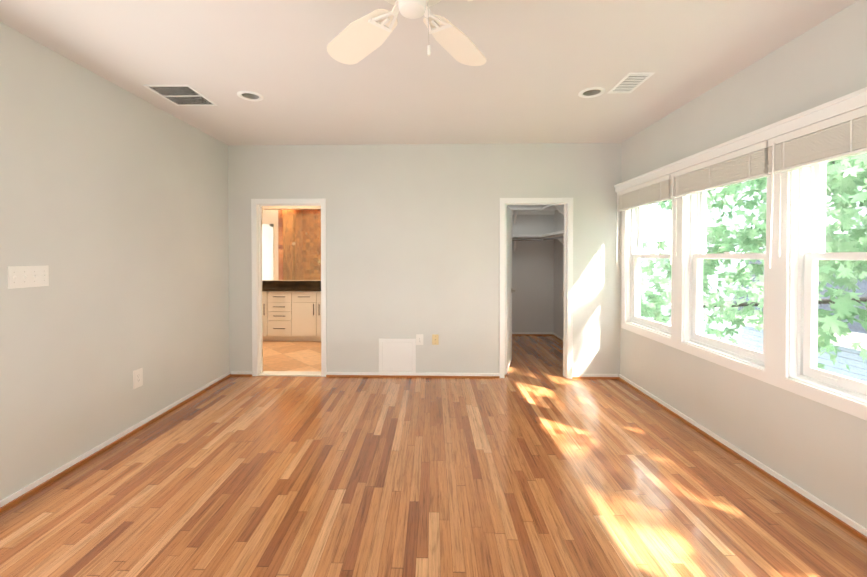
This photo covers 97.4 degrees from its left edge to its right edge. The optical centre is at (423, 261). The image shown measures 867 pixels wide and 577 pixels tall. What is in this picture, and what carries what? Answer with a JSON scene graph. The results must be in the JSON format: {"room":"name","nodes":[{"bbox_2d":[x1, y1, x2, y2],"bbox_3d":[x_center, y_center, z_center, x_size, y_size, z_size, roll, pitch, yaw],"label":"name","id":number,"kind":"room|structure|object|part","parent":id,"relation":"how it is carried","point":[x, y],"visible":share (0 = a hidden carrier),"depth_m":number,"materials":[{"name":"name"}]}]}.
{"room":"empty bedroom","nodes":[
{"label":"empty bedroom","id":0,"kind":"room"},
{"bbox_2d":[0,22,228,500],"bbox_3d":[-2.479,0.036,1.472,0.120,2.770,6.480,0,1,1],"label":"wall","id":1,"kind":"structure","parent":0,"point":[113,206],"depth_m":2.77,"materials":[{"name":"paint"}]},
{"bbox_2d":[8,265,48,288],"bbox_3d":[-2.389,0.092,2.302,0.020,0.129,0.230,0,1,1],"label":"switch plate","id":2,"kind":"object","parent":1,"relation":"attached to","point":[26,276],"visible":1,"depth_m":2.29,"materials":[{"name":"white plastic"}]},
{"bbox_2d":[0,371,235,512],"bbox_3d":[-2.406,1.394,1.488,0.027,0.052,6.240,0,1,1],"label":"baseboard","id":3,"kind":"structure","parent":1,"relation":"attached to","point":[7,502],"depth_m":2.76,"materials":[{"name":"white wood"}]},
{"bbox_2d":[133,368,142,388],"bbox_3d":[-2.375,0.973,3.172,0.007,0.150,0.100,0,1,1],"label":"electrical outlet","id":4,"kind":"object","parent":1,"relation":"attached to","point":[137,378],"visible":1,"depth_m":3.16,"materials":[{"name":"white plastic"}]},
{"bbox_2d":[262,206,320,280],"bbox_3d":[-2.542,-0.037,6.964,4.040,2.770,0.120,0,1,1],"label":"wall","id":5,"kind":"structure","parent":0,"point":[291,207],"depth_m":6.88,"materials":[{"name":"beige paint"}]},
{"bbox_2d":[262,209,320,280],"bbox_3d":[-2.044,-0.302,6.888,2.400,1.298,0.006,0,1,1],"label":"mirror","id":6,"kind":"object","parent":5,"relation":"attached to","point":[292,244],"visible":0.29,"depth_m":6.90,"materials":[{"name":"mirror"}]},
{"bbox_2d":[228,143,621,376],"bbox_3d":[0.004,-0.006,4.593,4.935,2.770,0.120,0,1,1],"label":"wall","id":7,"kind":"structure","parent":0,"point":[412,240],"depth_m":4.53,"materials":[{"name":"paint"}]},
{"bbox_2d":[251,198,326,376],"bbox_3d":[-1.608,0.315,4.633,0.894,2.128,0.157,0,1,1],"label":"door frame","id":8,"kind":"structure","parent":7,"relation":"attached to","point":[256,253],"depth_m":4.57,"materials":[{"name":"white wood"}]},
{"bbox_2d":[258,371,320,375],"bbox_3d":[-1.608,1.371,4.650,0.770,0.016,0.150,0,1,1],"label":"sill","id":9,"kind":"structure","parent":7,"relation":"attached to","point":[290,373],"depth_m":4.63,"materials":[{"name":"white wood"}]},
{"bbox_2d":[379,338,415,372],"bbox_3d":[-0.312,1.125,4.550,0.443,0.406,0.012,0,1,1],"label":"access hatch","id":10,"kind":"object","parent":7,"relation":"attached to","point":[397,355],"visible":1,"depth_m":4.55,"materials":[{"name":"white"}]},
{"bbox_2d":[326,372,499,377],"bbox_3d":[-0.130,1.354,4.541,2.064,0.052,0.026,0,1,1],"label":"baseboard","id":11,"kind":"structure","parent":7,"relation":"attached to","point":[328,374],"depth_m":4.54,"materials":[{"name":"white wood"}]},
{"bbox_2d":[416,334,422,344],"bbox_3d":[-0.043,0.934,4.543,0.087,0.128,0.007,0,1,1],"label":"electrical outlet","id":12,"kind":"object","parent":7,"relation":"attached to","point":[419,339],"visible":1,"depth_m":4.54,"materials":[{"name":"white plastic"}]},
{"bbox_2d":[432,334,438,344],"bbox_3d":[0.143,0.932,4.538,0.077,0.122,0.008,0,1,1],"label":"phone jack","id":13,"kind":"object","parent":7,"relation":"attached to","point":[435,339],"visible":1,"depth_m":4.54,"materials":[{"name":"beige plastic"}]},
{"bbox_2d":[505,205,515,373],"bbox_3d":[1.115,0.340,4.940,0.276,2.045,0.703,0,1,1],"label":"closet door","id":14,"kind":"structure","parent":7,"relation":"in","point":[509,290],"depth_m":4.79,"materials":[{"name":"white wood"}]},
{"bbox_2d":[499,198,572,378],"bbox_3d":[1.331,0.316,4.563,0.854,2.128,0.157,0,1,1],"label":"door frame","id":15,"kind":"structure","parent":7,"relation":"attached to","point":[567,203],"depth_m":4.49,"materials":[{"name":"white wood"}]},
{"bbox_2d":[572,374,619,378],"bbox_3d":[2.016,1.355,4.490,0.517,0.052,0.026,0,1,1],"label":"baseboard","id":16,"kind":"structure","parent":7,"relation":"attached to","point":[574,376],"depth_m":4.49,"materials":[{"name":"white wood"}]},
{"bbox_2d":[0,0,857,144],"bbox_3d":[-0.072,-1.448,1.394,4.935,0.200,6.480,0,1,1],"label":"ceiling","id":17,"kind":"structure","parent":0,"point":[538,71],"depth_m":2.59,"materials":[{"name":"white paint"}]},
{"bbox_2d":[143,84,217,105],"bbox_3d":[-1.993,-1.368,3.152,0.360,0.007,0.400,0,1,1],"label":"ceiling vent","id":18,"kind":"object","parent":17,"relation":"in","point":[183,95],"visible":1,"depth_m":3.13,"materials":[{"name":"white metal"}]},
{"bbox_2d":[237,91,263,100],"bbox_3d":[-1.433,-1.417,3.158,0.202,0.109,0.202,0,1,1],"label":"recessed light","id":19,"kind":"object","parent":17,"relation":"in","point":[250,95],"visible":0.6,"depth_m":3.19,"materials":[{"name":"white metal"}]},
{"bbox_2d":[327,0,486,65],"bbox_3d":[-0.027,-1.096,1.527,1.257,0.508,1.240,0,1,1],"label":"fan","id":20,"kind":"object","parent":17,"relation":"hanging from","point":[357,40],"visible":1,"depth_m":1.83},
{"bbox_2d":[578,87,604,97],"bbox_3d":[1.366,-1.417,3.091,0.202,0.109,0.202,0,1,1],"label":"recessed light","id":21,"kind":"object","parent":17,"relation":"in","point":[591,92],"visible":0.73,"depth_m":3.12,"materials":[{"name":"white metal"}]},
{"bbox_2d":[607,72,654,93],"bbox_3d":[1.585,-1.365,2.926,0.185,0.008,0.340,0,1,1],"label":"ceiling vent","id":22,"kind":"object","parent":17,"relation":"in","point":[629,82],"visible":1,"depth_m":2.90,"materials":[{"name":"white metal"}]},
{"bbox_2d":[0,335,866,576],"bbox_3d":[-1.109,1.452,2.703,7.070,0.104,8.970,0,1,1],"label":"floor","id":23,"kind":"structure","parent":0,"point":[511,475],"depth_m":2.31,"materials":[{"name":"brown wood"}]},
{"bbox_2d":[262,281,320,340],"bbox_3d":[-2.186,0.850,6.617,2.510,0.996,0.570,0,1,1],"label":"bathroom vanity","id":24,"kind":"object","parent":23,"relation":"on","point":[291,315],"depth_m":6.36,"materials":[{"name":"white wood"}]},
{"bbox_3d":[-2.186,0.421,6.612,2.510,0.138,0.570,0,1,1],"label":"bathroom vanity top","id":25,"kind":"part","parent":24,"relation":"part of","materials":[{"name":"black stone"}]},
{"bbox_2d":[507,205,554,331],"bbox_3d":[1.365,-0.038,7.021,2.010,2.770,0.120,0,1,1],"label":"wall","id":26,"kind":"structure","parent":0,"point":[537,285],"depth_m":6.95,"materials":[{"name":"white paint"}]},
{"bbox_2d":[510,207,540,250],"bbox_3d":[1.195,-0.565,6.802,1.680,0.750,0.312,0,1,1],"label":"closet shelf","id":27,"kind":"object","parent":26,"relation":"attached to","point":[520,210],"depth_m":6.81,"materials":[{"name":"white wood"}]},
{"bbox_2d":[512,332,551,335],"bbox_3d":[1.364,1.322,6.966,1.950,0.052,0.026,0,1,1],"label":"baseboard","id":28,"kind":"structure","parent":26,"relation":"attached to","point":[540,333],"depth_m":6.95,"materials":[{"name":"white wood"}]},
{"bbox_2d":[551,0,866,528],"bbox_3d":[2.349,0.021,2.586,0.150,2.770,8.940,0,1,1],"label":"wall","id":29,"kind":"structure","parent":0,"point":[818,450],"depth_m":2.55,"materials":[{"name":"paint"}]},
{"bbox_2d":[541,205,563,244],"bbox_3d":[2.196,-0.552,5.813,0.312,0.750,2.240,0,1,1],"label":"closet shelf","id":30,"kind":"object","parent":29,"relation":"attached to","point":[550,210],"depth_m":6.24,"materials":[{"name":"white wood"}]},
{"bbox_2d":[552,332,562,341],"bbox_3d":[2.337,1.337,5.785,0.027,0.052,2.340,0,1,1],"label":"baseboard","id":31,"kind":"structure","parent":29,"relation":"attached to","point":[555,335],"depth_m":6.67,"materials":[{"name":"white wood"}]},
{"bbox_2d":[614,87,866,420],"bbox_3d":[2.303,-0.028,2.432,0.275,1.652,4.000,0,1,1],"label":"window","id":32,"kind":"structure","parent":29,"relation":"in","point":[812,199],"depth_m":2.35,"materials":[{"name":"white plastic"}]},
{"bbox_2d":[630,200,671,334],"bbox_3d":[2.410,-0.029,3.914,0.132,1.505,0.840,0,1,1],"label":"window","id":33,"kind":"structure","parent":32,"relation":"attached to","point":[637,255],"depth_m":4.25,"materials":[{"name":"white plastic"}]},
{"bbox_2d":[616,174,674,262],"bbox_3d":[2.240,-0.385,3.915,0.080,0.810,0.977,0,1,1],"label":"window blind","id":34,"kind":"object","parent":33,"relation":"attached to","point":[657,190],"visible":0.92,"depth_m":3.82,"materials":[{"name":"white fabric"}]},
{"bbox_2d":[689,180,766,365],"bbox_3d":[2.386,-0.016,2.925,0.132,1.505,0.840,0,1,1],"label":"window","id":35,"kind":"structure","parent":32,"relation":"attached to","point":[698,244],"depth_m":3.16,"materials":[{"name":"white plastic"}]},
{"bbox_2d":[670,141,770,263],"bbox_3d":[2.216,-0.372,2.924,0.079,0.810,0.974,0,1,1],"label":"window blind","id":36,"kind":"object","parent":35,"relation":"attached to","point":[749,163],"visible":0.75,"depth_m":2.80,"materials":[{"name":"white fabric"}]},
{"bbox_2d":[767,106,866,267],"bbox_3d":[2.193,-0.359,1.935,0.079,0.810,0.974,0,1,1],"label":"window blind","id":37,"kind":"object","parent":32,"relation":"attached to","point":[844,135],"visible":0.9,"depth_m":2.11,"materials":[{"name":"white fabric"}]},
{"bbox_2d":[616,374,866,541],"bbox_3d":[2.231,1.396,1.377,0.027,0.052,6.240,0,1,1],"label":"baseboard","id":38,"kind":"structure","parent":29,"relation":"attached to","point":[845,522],"depth_m":2.50,"materials":[{"name":"white wood"}]},
{"label":"outside","id":39,"kind":"structure","parent":0,"visible":0},
{"bbox_3d":[31.505,4.568,9.199,57.230,0.100,80.000,0,1,1],"label":"ground","id":40,"kind":"structure","parent":39,"visible":0},
{"bbox_2d":[640,153,866,371],"bbox_3d":[5.596,-1.916,3.805,5.658,13.024,18.572,0,1,1],"label":"tree","id":41,"kind":"object","parent":40,"relation":"on","point":[860,266],"depth_m":4.20,"materials":[{"name":"green plant"}]},
{"bbox_2d":[641,165,866,381],"bbox_3d":[11.615,-1.151,10.601,9.070,11.300,16.600,0,1,1],"label":"sky","id":42,"kind":"structure","parent":40,"relation":"on","point":[852,373],"depth_m":10.72,"materials":[{"name":"white"}]},
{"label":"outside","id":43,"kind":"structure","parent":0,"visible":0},
{"bbox_2d":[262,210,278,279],"bbox_3d":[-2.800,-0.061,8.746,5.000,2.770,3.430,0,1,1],"label":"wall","id":44,"kind":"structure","parent":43,"point":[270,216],"depth_m":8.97,"materials":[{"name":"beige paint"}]},
{"bbox_2d":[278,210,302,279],"bbox_3d":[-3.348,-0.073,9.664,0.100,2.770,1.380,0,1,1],"label":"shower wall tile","id":45,"kind":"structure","parent":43,"point":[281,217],"depth_m":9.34,"materials":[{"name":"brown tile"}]}
]}

